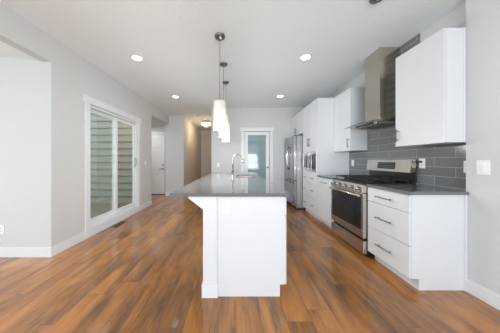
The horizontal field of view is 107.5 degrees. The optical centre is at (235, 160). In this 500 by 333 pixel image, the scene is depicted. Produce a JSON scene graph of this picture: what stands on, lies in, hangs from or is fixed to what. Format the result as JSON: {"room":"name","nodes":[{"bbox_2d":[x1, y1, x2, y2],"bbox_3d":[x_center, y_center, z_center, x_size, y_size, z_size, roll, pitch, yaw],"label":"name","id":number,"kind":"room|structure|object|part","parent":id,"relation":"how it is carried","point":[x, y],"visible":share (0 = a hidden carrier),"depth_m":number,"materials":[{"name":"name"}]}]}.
{"room":"kitchen","nodes":[
{"label":"kitchen","id":0,"kind":"room"},
{"bbox_2d":[0,41,36,59],"bbox_3d":[-3.560,-1.472,-0.611,2.280,0.455,5.778,0,0,0],"label":"ceiling","id":1,"kind":"structure","parent":0,"point":[6,50],"depth_m":2.15,"materials":[{"name":"white paint"}]},
{"bbox_2d":[0,56,41,246],"bbox_3d":[-3.520,-0.250,2.339,2.200,2.900,0.122,0,0,0],"label":"wall","id":2,"kind":"structure","parent":0,"point":[20,79],"depth_m":2.28,"materials":[{"name":"grey paint"}]},
{"bbox_2d":[0,225,4,233],"bbox_3d":[-2.915,0.860,2.274,0.072,0.116,0.008,0,0,0],"label":"wall outlet","id":3,"kind":"object","parent":2,"relation":"attached to","point":[2,227],"visible":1,"depth_m":2.27,"materials":[{"name":"white plastic"}]},
{"bbox_2d":[0,247,51,256],"bbox_3d":[-3.393,1.140,2.271,2.214,0.120,0.014,0,0,0],"label":"baseboard","id":4,"kind":"structure","parent":2,"relation":"attached to","point":[4,251],"depth_m":2.26,"materials":[{"name":"white wood"}]},
{"bbox_2d":[0,3,168,246],"bbox_3d":[-2.360,-0.170,1.480,0.120,2.740,9.560,0,0,0],"label":"wall","id":5,"kind":"structure","parent":0,"point":[66,76],"depth_m":2.48,"materials":[{"name":"grey paint"}]},
{"bbox_2d":[51,200,151,256],"bbox_3d":[-2.293,1.140,3.624,0.014,0.120,2.712,0,0,0],"label":"baseboard","id":6,"kind":"structure","parent":5,"relation":"attached to","point":[60,247],"depth_m":2.54,"materials":[{"name":"white wood"}]},
{"bbox_2d":[83,94,141,238],"bbox_3d":[-2.284,0.100,3.578,0.032,2.200,1.665,0,0,0],"label":"trim","id":7,"kind":"structure","parent":5,"relation":"attached to","point":[88,100],"depth_m":2.94,"materials":[{"name":"white wood"}]},
{"bbox_2d":[90,105,136,227],"bbox_3d":[-2.350,0.095,3.575,0.120,1.970,1.410,0,0,0],"label":"door","id":8,"kind":"structure","parent":5,"relation":"in","point":[115,211],"depth_m":3.58,"materials":[{"name":"white plastic"}]},
{"bbox_3d":[-2.385,0.087,3.257,0.030,1.885,0.705,0,0,0],"label":"fixed panel","id":9,"kind":"part","parent":8,"relation":"part of","materials":[{"name":"clear glass"}]},
{"bbox_3d":[-2.350,0.087,3.893,0.030,1.885,0.705,0,0,0],"label":"sliding panel","id":10,"kind":"part","parent":8,"relation":"part of","materials":[{"name":"white plastic"}]},
{"bbox_2d":[151,117,164,125],"bbox_3d":[-3.560,-1.320,5.730,2.280,0.160,1.740,0,0,0],"label":"ceiling","id":11,"kind":"structure","parent":0,"point":[154,122],"depth_m":6.13,"materials":[{"name":"grey paint"}]},
{"bbox_2d":[151,115,184,195],"bbox_3d":[-3.205,-0.170,6.440,2.830,2.740,0.360,0,0,0],"label":"wall","id":12,"kind":"structure","parent":0,"point":[174,131],"depth_m":6.26,"materials":[{"name":"grey paint"}]},
{"bbox_2d":[151,135,164,194],"bbox_3d":[-2.945,0.145,6.457,0.870,2.110,0.085,0,0,0],"label":"door","id":13,"kind":"structure","parent":12,"relation":"in","point":[157,141],"depth_m":6.47,"materials":[{"name":"white wood"}]},
{"bbox_3d":[-2.788,0.725,6.466,0.295,0.550,0.007,0,0,0],"label":"panel","id":14,"kind":"part","parent":13,"relation":"part of","materials":[{"name":"white wood"}]},
{"bbox_2d":[151,132,164,134],"bbox_3d":[-2.947,0.095,6.490,1.045,2.210,0.020,0,0,0],"label":"trim","id":15,"kind":"structure","parent":12,"relation":"attached to","point":[152,133],"depth_m":6.48,"materials":[{"name":"white"}]},
{"bbox_2d":[185,117,200,184],"bbox_3d":[-1.850,-0.170,7.890,0.120,2.740,3.020,0,0,0],"label":"wall","id":16,"kind":"structure","parent":0,"point":[192,133],"depth_m":7.53,"materials":[{"name":"grey paint"}]},
{"bbox_2d":[201,131,210,177],"bbox_3d":[-1.252,-0.170,9.460,1.316,2.740,0.120,0,0,0],"label":"wall","id":17,"kind":"structure","parent":0,"point":[205,135],"depth_m":9.40,"materials":[{"name":"grey paint"}]},
{"bbox_2d":[0,0,465,130],"bbox_3d":[0.090,-1.600,3.150,5.020,0.120,13.300,0,0,0],"label":"ceiling","id":18,"kind":"structure","parent":0,"point":[263,44],"depth_m":2.33,"materials":[{"name":"white paint"}]},
{"bbox_2d":[130,54,143,61],"bbox_3d":[-1.485,-1.537,2.750,0.184,0.006,0.184,0,0,0],"label":"recessed light","id":19,"kind":"object","parent":18,"relation":"in","point":[134,57],"visible":1,"depth_m":2.75,"materials":[{"name":"white plastic"}]},
{"bbox_2d":[201,121,210,126],"bbox_3d":[-1.170,-1.444,7.150,0.356,0.192,0.356,0,0,0],"label":"flush light","id":20,"kind":"object","parent":18,"relation":"attached to","point":[205,123],"visible":1,"depth_m":7.06,"materials":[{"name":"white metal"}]},
{"bbox_2d":[213,32,225,130],"bbox_3d":[-0.200,-0.960,2.264,0.156,1.160,0.156,0,0,0],"label":"pendant light","id":21,"kind":"object","parent":18,"relation":"hanging from","point":[219,106],"visible":1,"depth_m":2.20,"materials":[{"name":"white glass"}]},
{"bbox_3d":[-0.200,-0.556,2.264,0.156,0.352,0.156,0,0,0],"label":"lamp shade","id":22,"kind":"part","parent":21,"relation":"part of","materials":[{"name":"white glass"}]},
{"bbox_2d":[219,62,227,136],"bbox_3d":[-0.200,-0.960,2.920,0.156,1.160,0.156,0,0,0],"label":"pendant light","id":23,"kind":"object","parent":18,"relation":"hanging from","point":[222,64],"visible":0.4,"depth_m":2.88,"materials":[{"name":"white glass"}]},
{"bbox_3d":[-0.200,-0.556,2.920,0.156,0.352,0.156,0,0,0],"label":"lamp shade","id":24,"kind":"part","parent":23,"relation":"part of","materials":[{"name":"white glass"}]},
{"bbox_3d":[-0.200,-1.131,2.920,0.006,0.759,0.006,0,0,0],"label":"rod","id":25,"kind":"part","parent":23,"relation":"part of","materials":[{"name":"silver metal"}]},
{"bbox_2d":[222,81,229,141],"bbox_3d":[-0.200,-0.960,3.600,0.156,1.160,0.156,0,0,0],"label":"pendant light","id":26,"kind":"object","parent":18,"relation":"hanging from","point":[225,139],"visible":0.34,"depth_m":3.54,"materials":[{"name":"white glass"}]},
{"bbox_3d":[-0.200,-0.556,3.600,0.156,0.352,0.156,0,0,0],"label":"lamp shade","id":27,"kind":"part","parent":26,"relation":"part of","materials":[{"name":"white glass"}]},
{"bbox_2d":[299,54,311,60],"bbox_3d":[1.040,-1.537,2.730,0.184,0.006,0.184,0,0,0],"label":"recessed light","id":28,"kind":"object","parent":18,"relation":"in","point":[305,57],"visible":1,"depth_m":2.73,"materials":[{"name":"white plastic"}]},
{"bbox_2d":[369,0,381,3],"bbox_3d":[1.330,-1.516,1.720,0.130,0.047,0.130,0,0,0],"label":"ceiling canopy","id":29,"kind":"object","parent":18,"relation":"attached to","point":[370,1],"visible":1,"depth_m":1.75,"materials":[{"name":"silver metal"}]},
{"bbox_2d":[0,195,499,332],"bbox_3d":[-1.050,1.250,3.150,7.300,0.100,13.300,0,0,0],"label":"floor","id":30,"kind":"structure","parent":0,"point":[144,274],"depth_m":1.68,"materials":[{"name":"brown wood"}]},
{"bbox_2d":[110,221,126,227],"bbox_3d":[-2.190,1.198,3.430,0.110,0.004,0.320,0,0,0],"label":"floor vent","id":31,"kind":"object","parent":30,"relation":"in","point":[121,222],"visible":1,"depth_m":3.40,"materials":[{"name":"brown metal"}]},
{"bbox_2d":[188,197,285,297],"bbox_3d":[0.028,0.758,2.962,0.906,0.884,2.737,0,0,0],"label":"kitchen island","id":32,"kind":"object","parent":30,"relation":"on","point":[244,249],"visible":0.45,"depth_m":1.61,"materials":[{"name":"white wood"}]},
{"bbox_3d":[-0.229,1.141,1.659,0.142,0.118,0.131,0,0,0],"label":"post","id":33,"kind":"part","parent":32,"relation":"part of","materials":[{"name":"white wood"}]},
{"bbox_3d":[-0.228,0.699,1.659,0.123,0.766,0.111,0,0,0],"label":"corner post","id":34,"kind":"part","parent":32,"relation":"part of","materials":[{"name":"white wood"}]},
{"bbox_2d":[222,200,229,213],"bbox_3d":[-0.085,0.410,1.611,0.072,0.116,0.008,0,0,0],"label":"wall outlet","id":35,"kind":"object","parent":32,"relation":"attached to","point":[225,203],"visible":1,"depth_m":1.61,"materials":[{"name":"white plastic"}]},
{"bbox_2d":[169,172,289,196],"bbox_3d":[-0.055,0.299,2.967,1.042,0.029,2.765,0,0,0],"label":"island countertop","id":36,"kind":"structure","parent":32,"relation":"on","point":[214,184],"depth_m":1.93,"materials":[{"name":"stone"}]},
{"bbox_2d":[231,154,243,175],"bbox_3d":[0.024,0.080,3.301,0.231,0.411,0.122,0,0,0],"label":"faucet","id":37,"kind":"object","parent":36,"relation":"on","point":[232,170],"visible":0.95,"depth_m":3.32,"materials":[{"name":"silver metal"}]},
{"bbox_2d":[236,176,256,177],"bbox_3d":[0.190,0.417,3.365,0.388,0.205,0.758,0,0,0],"label":"sink","id":38,"kind":"object","parent":36,"relation":"in","point":[236,176],"visible":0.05,"depth_m":3.74,"materials":[{"name":"silver metal"}]},
{"bbox_3d":[0.130,0.758,1.625,0.589,0.884,0.019,0,0,0],"label":"panel","id":39,"kind":"part","parent":32,"relation":"part of","materials":[{"name":"white wood"}]},
{"bbox_3d":[0.435,0.404,1.918,0.020,0.159,0.601,0,0,0],"label":"drawer","id":40,"kind":"part","parent":32,"relation":"part of","materials":[{"name":"white wood"}]},
{"bbox_3d":[0.435,0.791,1.918,0.020,0.606,0.601,0,0,0],"label":"door","id":41,"kind":"part","parent":32,"relation":"part of","materials":[{"name":"white wood"}]},
{"bbox_2d":[284,135,305,209],"bbox_3d":[1.756,0.289,4.860,0.847,1.822,0.894,0,0,0],"label":"refrigerator","id":42,"kind":"object","parent":30,"relation":"on","point":[293,146],"visible":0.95,"depth_m":4.43,"materials":[{"name":"grey metal"}]},
{"bbox_3d":[1.431,-0.058,5.085,0.063,1.085,0.444,0,0,0],"label":"door","id":43,"kind":"part","parent":42,"relation":"part of","materials":[{"name":"silver metal"}]},
{"bbox_3d":[1.431,0.801,4.860,0.063,0.617,0.894,0,0,0],"label":"freezer drawer","id":44,"kind":"part","parent":42,"relation":"part of","materials":[{"name":"silver metal"}]},
{"bbox_3d":[1.431,-0.058,4.635,0.063,1.085,0.444,0,0,0],"label":"door","id":45,"kind":"part","parent":42,"relation":"part of","materials":[{"name":"silver metal"}]},
{"bbox_2d":[303,98,348,221],"bbox_3d":[1.892,-0.015,3.990,0.656,2.430,0.800,0,0,0],"label":"tall cabinet","id":46,"kind":"object","parent":30,"relation":"on","point":[318,116],"visible":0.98,"depth_m":3.59,"materials":[{"name":"white wood"}]},
{"bbox_3d":[1.609,-0.712,4.181,0.019,1.033,0.378,0,0,0],"label":"door","id":47,"kind":"part","parent":46,"relation":"part of","materials":[{"name":"white wood"}]},
{"bbox_2d":[303,151,316,171],"bbox_3d":[1.798,0.025,3.990,0.505,0.415,0.750,0,0,0],"label":"microwave","id":48,"kind":"object","parent":46,"relation":"in","point":[309,158],"visible":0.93,"depth_m":3.90,"materials":[{"name":"silver metal"}]},
{"bbox_3d":[1.589,0.025,4.075,0.022,0.325,0.490,0,0,0],"label":"door","id":49,"kind":"part","parent":48,"relation":"part of","materials":[{"name":"silver metal"}]},
{"bbox_3d":[1.590,0.025,3.745,0.020,0.325,0.160,0,0,0],"label":"control panel","id":50,"kind":"part","parent":48,"relation":"part of","materials":[{"name":"black"}]},
{"bbox_3d":[1.609,0.367,3.990,0.019,0.245,0.759,0,0,0],"label":"drawer","id":51,"kind":"part","parent":46,"relation":"part of","materials":[{"name":"white wood"}]},
{"bbox_3d":[1.609,0.642,3.990,0.019,0.295,0.759,0,0,0],"label":"drawer","id":52,"kind":"part","parent":46,"relation":"part of","materials":[{"name":"white wood"}]},
{"bbox_3d":[1.609,0.945,3.990,0.019,0.299,0.759,0,0,0],"label":"drawer","id":53,"kind":"part","parent":46,"relation":"part of","materials":[{"name":"white wood"}]},
{"bbox_3d":[1.609,-0.712,3.800,0.019,1.033,0.378,0,0,0],"label":"door","id":54,"kind":"part","parent":46,"relation":"part of","materials":[{"name":"white wood"}]},
{"bbox_3d":[1.911,-0.015,3.599,0.618,2.430,0.019,0,0,0],"label":"panel","id":55,"kind":"part","parent":46,"relation":"part of","materials":[{"name":"white wood"}]},
{"bbox_2d":[318,177,333,227],"bbox_3d":[1.891,0.758,3.292,0.654,0.884,0.587,0,0,0],"label":"base cabinet","id":56,"kind":"object","parent":30,"relation":"on","point":[324,192],"visible":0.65,"depth_m":3.31,"materials":[{"name":"white wood"}]},
{"bbox_3d":[1.609,0.404,3.292,0.019,0.159,0.584,0,0,0],"label":"drawer","id":57,"kind":"part","parent":56,"relation":"part of","materials":[{"name":"white wood"}]},
{"bbox_2d":[317,175,359,178],"bbox_3d":[1.902,0.299,3.292,0.634,0.029,0.591,0,0,0],"label":"countertop","id":58,"kind":"structure","parent":56,"relation":"on","point":[322,176],"depth_m":3.26,"materials":[{"name":"stone"}]},
{"bbox_2d":[329,160,415,256],"bbox_3d":[1.851,0.594,2.611,0.699,1.212,0.758,0,0,0],"label":"gas range","id":59,"kind":"object","parent":30,"relation":"on","point":[349,194],"visible":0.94,"depth_m":2.46,"materials":[{"name":"silver metal"}]},
{"bbox_3d":[1.525,0.437,2.611,0.048,0.032,0.706,0,0,0],"label":"handle","id":60,"kind":"part","parent":59,"relation":"part of","materials":[{"name":"silver metal"}]},
{"bbox_3d":[1.575,0.650,2.611,0.047,0.429,0.667,0,0,0],"label":"door glass","id":61,"kind":"part","parent":59,"relation":"part of","materials":[{"name":"black glass"}]},
{"bbox_3d":[1.577,1.067,2.611,0.045,0.157,0.750,0,0,0],"label":"warming drawer","id":62,"kind":"part","parent":59,"relation":"part of","materials":[{"name":"silver metal"}]},
{"bbox_3d":[1.577,0.680,2.611,0.047,0.550,0.750,0,0,0],"label":"oven door","id":63,"kind":"part","parent":59,"relation":"part of","materials":[{"name":"silver metal"}]},
{"bbox_3d":[1.573,0.349,2.611,0.055,0.091,0.752,0,0,0],"label":"knob panel","id":64,"kind":"part","parent":59,"relation":"part of","materials":[{"name":"silver metal"}]},
{"bbox_2d":[333,178,414,184],"bbox_3d":[1.887,0.291,2.611,0.605,0.026,0.758,0,0,0],"label":"cooktop","id":65,"kind":"object","parent":59,"relation":"in","point":[350,181],"depth_m":2.41,"materials":[{"name":"black metal"}]},
{"bbox_2d":[368,187,466,290],"bbox_3d":[1.891,0.758,1.950,0.654,0.884,0.549,0,0,0],"label":"base cabinet","id":66,"kind":"object","parent":30,"relation":"on","point":[421,239],"visible":0.94,"depth_m":1.69,"materials":[{"name":"white wood"}]},
{"bbox_3d":[1.609,0.404,1.958,0.019,0.159,0.532,0,0,0],"label":"drawer","id":67,"kind":"part","parent":66,"relation":"part of","materials":[{"name":"white wood"}]},
{"bbox_3d":[1.609,0.639,1.958,0.019,0.303,0.532,0,0,0],"label":"drawer","id":68,"kind":"part","parent":66,"relation":"part of","materials":[{"name":"white wood"}]},
{"bbox_3d":[1.609,0.945,1.958,0.019,0.298,0.532,0,0,0],"label":"drawer","id":69,"kind":"part","parent":66,"relation":"part of","materials":[{"name":"white wood"}]},
{"bbox_2d":[366,184,468,194],"bbox_3d":[1.902,0.299,1.946,0.634,0.029,0.561,0,0,0],"label":"countertop","id":70,"kind":"structure","parent":66,"relation":"on","point":[410,189],"depth_m":1.80,"materials":[{"name":"stone"}]},
{"bbox_3d":[1.919,0.758,1.699,0.598,0.884,0.018,0,0,0],"label":"panel","id":71,"kind":"part","parent":66,"relation":"part of","materials":[{"name":"white wood"}]},
{"bbox_2d":[211,108,303,201],"bbox_3d":[0.758,-0.170,5.390,2.944,2.740,0.120,0,0,0],"label":"wall","id":72,"kind":"structure","parent":0,"point":[222,152],"depth_m":5.33,"materials":[{"name":"grey paint"}]},
{"bbox_2d":[244,132,268,179],"bbox_3d":[0.610,0.175,5.329,0.726,2.030,0.099,0,0,0],"label":"door","id":73,"kind":"structure","parent":72,"relation":"in","point":[256,144],"depth_m":5.36,"materials":[{"name":"white"}]},
{"bbox_3d":[0.610,0.105,5.360,0.526,1.690,0.008,0,0,0],"label":"glass pane","id":74,"kind":"part","parent":73,"relation":"part of","materials":[{"name":"teal"}]},
{"bbox_2d":[240,127,273,182],"bbox_3d":[0.613,0.116,5.315,0.995,2.168,0.030,0,0,0],"label":"trim","id":75,"kind":"structure","parent":72,"relation":"attached to","point":[242,129],"depth_m":5.31,"materials":[{"name":"white"}]},
{"bbox_2d":[327,2,465,189],"bbox_3d":[2.295,-0.170,3.568,0.150,2.740,3.763,0,0,0],"label":"wall","id":76,"kind":"structure","parent":0,"point":[443,163],"depth_m":2.17,"materials":[{"name":"tile"}]},
{"bbox_2d":[291,109,302,136],"bbox_3d":[1.892,-0.943,4.860,0.656,0.570,0.930,0,0,0],"label":"upper cabinet","id":77,"kind":"object","parent":76,"relation":"attached to","point":[297,120],"visible":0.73,"depth_m":4.76,"materials":[{"name":"white wood"}]},
{"bbox_3d":[1.609,-0.943,5.093,0.019,0.570,0.462,0,0,0],"label":"door","id":78,"kind":"part","parent":77,"relation":"part of","materials":[{"name":"white wood"}]},
{"bbox_3d":[1.609,-0.943,4.628,0.019,0.570,0.462,0,0,0],"label":"door","id":79,"kind":"part","parent":77,"relation":"part of","materials":[{"name":"white wood"}]},
{"bbox_2d":[334,88,367,151],"bbox_3d":[2.054,-0.698,3.335,0.328,1.064,0.500,0,0,0],"label":"upper cabinet","id":80,"kind":"object","parent":76,"relation":"attached to","point":[349,106],"visible":0.96,"depth_m":3.10,"materials":[{"name":"white wood"}]},
{"bbox_3d":[1.935,-0.698,3.335,0.019,1.064,0.498,0,0,0],"label":"door","id":81,"kind":"part","parent":80,"relation":"part of","materials":[{"name":"white wood"}]},
{"bbox_2d":[348,47,399,128],"bbox_3d":[1.977,-1.008,2.615,0.484,1.062,0.750,0,0,0],"label":"range hood","id":82,"kind":"object","parent":76,"relation":"attached to","point":[380,66],"visible":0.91,"depth_m":2.48,"materials":[{"name":"silver metal"}]},
{"bbox_2d":[415,161,421,182],"bbox_3d":[2.188,0.136,2.195,0.037,0.268,0.058,0,0,-29],"label":"power cord","id":83,"kind":"object","parent":76,"relation":"hanging from","point":[418,161],"visible":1,"depth_m":2.21,"materials":[{"name":"black plastic"}]},
{"bbox_2d":[419,159,424,167],"bbox_3d":[2.216,0.035,2.180,0.008,0.116,0.070,0,0,0],"label":"wall outlet","id":84,"kind":"object","parent":76,"relation":"attached to","point":[421,165],"visible":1,"depth_m":2.17,"materials":[{"name":"white plastic"}]},
{"bbox_2d":[396,27,465,146],"bbox_3d":[2.054,-0.698,1.949,0.328,1.064,0.522,0,0,0],"label":"upper cabinet","id":85,"kind":"object","parent":76,"relation":"attached to","point":[431,75],"visible":0.92,"depth_m":1.79,"materials":[{"name":"white wood"}]},
{"bbox_2d":[463,161,465,172],"bbox_3d":[2.216,0.060,1.757,0.008,0.116,0.050,0,0,0],"label":"wall outlet","id":86,"kind":"object","parent":76,"relation":"attached to","point":[464,162],"visible":0.44,"depth_m":1.77,"materials":[{"name":"white plastic"}]},
{"bbox_2d":[466,0,499,294],"bbox_3d":[2.245,-0.170,-0.867,0.250,2.740,5.107,0,0,0],"label":"wall","id":87,"kind":"structure","parent":0,"point":[482,16],"depth_m":1.57,"materials":[{"name":"grey paint"}]},
{"bbox_2d":[466,278,499,309],"bbox_3d":[2.113,1.140,-0.806,0.014,0.120,4.987,0,0,0],"label":"baseboard","id":88,"kind":"structure","parent":87,"relation":"attached to","point":[482,293],"depth_m":1.56,"materials":[{"name":"white wood"}]},
{"bbox_2d":[476,160,489,174],"bbox_3d":[2.115,0.060,1.567,0.011,0.125,0.086,0,0,0],"label":"light switch","id":89,"kind":"object","parent":87,"relation":"attached to","point":[482,166],"visible":1,"depth_m":1.56,"materials":[{"name":"white plastic"}]},
{"label":"outside","id":90,"kind":"structure","parent":0,"visible":0},
{"bbox_2d":[90,203,129,218],"bbox_3d":[-5.710,1.185,3.630,6.580,0.130,2.460,0,0,0],"label":"deck","id":91,"kind":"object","parent":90,"point":[96,209],"depth_m":4.36,"materials":[{"name":"grey wood"}]},
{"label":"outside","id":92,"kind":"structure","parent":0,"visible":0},
{"bbox_2d":[90,113,131,202],"bbox_3d":[-5.710,-0.320,4.839,6.580,3.240,0.042,0,0,0],"label":"wall","id":93,"kind":"structure","parent":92,"point":[100,127],"depth_m":4.83,"materials":[{"name":"beige"}]}
]}

